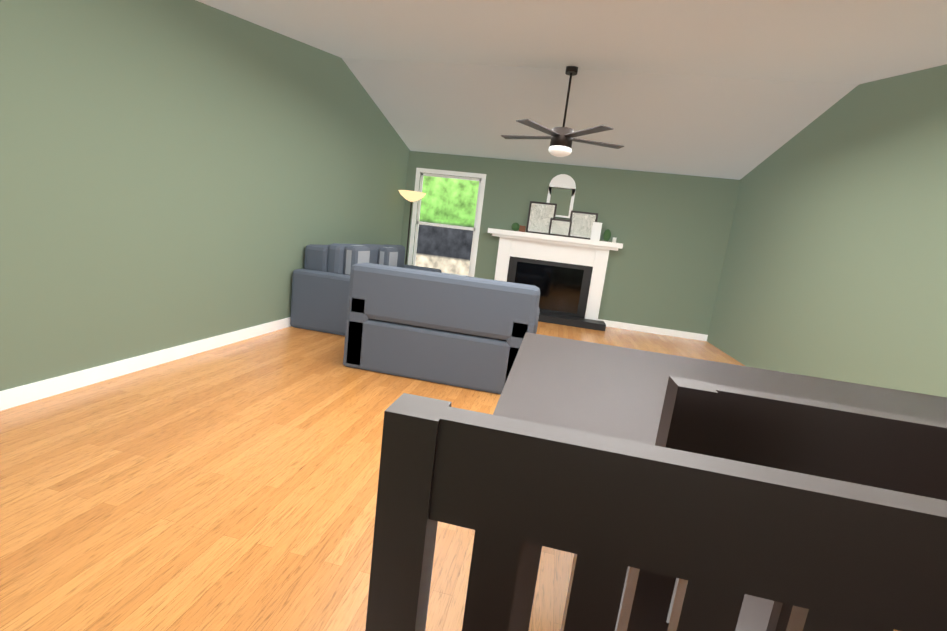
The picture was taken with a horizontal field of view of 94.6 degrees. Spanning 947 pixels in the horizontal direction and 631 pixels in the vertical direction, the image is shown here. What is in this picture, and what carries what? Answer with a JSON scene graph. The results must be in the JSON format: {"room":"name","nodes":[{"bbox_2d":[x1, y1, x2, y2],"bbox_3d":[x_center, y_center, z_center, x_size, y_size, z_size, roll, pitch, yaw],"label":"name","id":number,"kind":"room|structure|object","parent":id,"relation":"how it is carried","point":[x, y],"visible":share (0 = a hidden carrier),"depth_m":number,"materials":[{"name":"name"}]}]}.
{"room":"living room","nodes":[
{"label":"living room","id":0,"kind":"room"},
{"bbox_2d":[0,321,898,630],"bbox_3d":[-0.268,1.153,0.172,5.390,0.060,14.940,9,10,10],"label":"floor","id":1,"kind":"structure","parent":0,"point":[230,487],"depth_m":1.77,"materials":[{"name":"brown wood"}]},
{"bbox_2d":[290,243,441,335],"bbox_3d":[-1.201,-0.443,5.677,0.950,0.920,2.500,9,10,10],"label":"sofa","id":2,"kind":"object","parent":1,"relation":"on","point":[320,289],"visible":0.58,"depth_m":4.57,"materials":[{"name":"grey fabric"}]},
{"bbox_2d":[399,190,425,264],"bbox_3d":[-1.074,-1.105,7.096,0.440,1.750,0.440,9,10,10],"label":"torchiere floor lamp","id":3,"kind":"object","parent":1,"relation":"on","point":[411,196],"visible":0.67,"depth_m":6.87,"materials":[{"name":"beige glass"}]},
{"bbox_2d":[343,263,539,393],"bbox_3d":[-0.216,0.050,3.780,1.500,0.850,0.850,9,10,10],"label":"loveseat","id":4,"kind":"object","parent":1,"relation":"on","point":[455,330],"visible":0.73,"depth_m":3.37,"materials":[{"name":"grey fabric"}]},
{"bbox_2d":[487,228,622,330],"bbox_3d":[1.175,-0.593,6.934,2.090,1.335,0.500,9,10,10],"label":"fireplace mantel","id":5,"kind":"object","parent":1,"relation":"on","point":[565,276],"visible":0.81,"depth_m":7.01,"materials":[{"name":"white wood"}]},
{"bbox_2d":[511,174,616,242],"bbox_3d":[1.466,-1.719,6.852,1.645,0.960,0.150,9,10,10],"label":"frame","id":6,"kind":"object","parent":5,"relation":"on","point":[542,219],"visible":0.9,"depth_m":6.91,"materials":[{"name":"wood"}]},
{"bbox_2d":[365,393,946,630],"bbox_3d":[0.048,0.628,0.203,0.420,1.030,0.420,9,10,10],"label":"dining chair","id":7,"kind":"object","parent":1,"relation":"on","point":[718,537],"visible":1,"depth_m":0.18,"materials":[{"name":"black wood"}]},
{"bbox_2d":[493,332,946,630],"bbox_3d":[0.969,0.664,1.398,1.800,0.760,1.100,9,10,10],"label":"dining table","id":8,"kind":"object","parent":1,"relation":"on","point":[601,389],"visible":0.32,"depth_m":1.45,"materials":[{"name":"black wood"}]},
{"bbox_2d":[615,376,946,630],"bbox_3d":[0.402,0.578,0.723,0.420,1.030,0.420,9,10,10],"label":"dining chair","id":9,"kind":"object","parent":1,"relation":"on","point":[885,450],"visible":0.29,"depth_m":0.43,"materials":[{"name":"black wood"}]},
{"bbox_2d":[0,0,946,396],"bbox_3d":[-0.086,-0.367,-0.100,5.390,3.050,14.940,9,10,10],"label":"wall","id":10,"kind":"structure","parent":0,"point":[176,172],"depth_m":3.50,"materials":[{"name":"green paint"}]},
{"bbox_2d":[0,317,290,410],"bbox_3d":[-2.102,0.180,3.931,0.012,0.100,7.820,9,10,10],"label":"baseboard","id":11,"kind":"structure","parent":10,"relation":"attached to","point":[21,395],"depth_m":2.86,"materials":[{"name":"white wood"}]},
{"bbox_2d":[408,168,485,276],"bbox_3d":[-0.473,-1.515,7.391,1.190,1.790,0.115,9,10,10],"label":"window","id":12,"kind":"structure","parent":10,"relation":"in","point":[481,178],"depth_m":7.34,"materials":[{"name":"white"}]},
{"bbox_2d":[598,319,707,340],"bbox_3d":[1.165,-0.024,7.278,5.120,0.100,0.012,9,10,10],"label":"baseboard","id":13,"kind":"structure","parent":10,"relation":"attached to","point":[662,331],"depth_m":6.97,"materials":[{"name":"white wood"}]},
{"bbox_2d":[196,0,946,179],"bbox_3d":[0.059,-1.564,-0.313,5.390,0.600,14.940,9,10,10],"label":"ceiling","id":14,"kind":"structure","parent":0,"point":[734,89],"depth_m":4.03,"materials":[{"name":"white paint"}]},
{"bbox_2d":[501,66,623,156],"bbox_3d":[0.927,-2.043,4.428,1.279,0.845,1.230,9,10,10],"label":"room ceiling fan","id":15,"kind":"object","parent":14,"relation":"hanging from","point":[562,138],"visible":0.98,"depth_m":4.34,"materials":[{"name":"brown metal"}]},
{"label":"outside","id":16,"kind":"structure","parent":0,"visible":0},
{"bbox_2d":[415,176,478,274],"bbox_3d":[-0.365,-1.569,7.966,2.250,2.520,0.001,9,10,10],"label":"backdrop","id":17,"kind":"structure","parent":16,"point":[448,201],"depth_m":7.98,"materials":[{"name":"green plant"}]}
]}

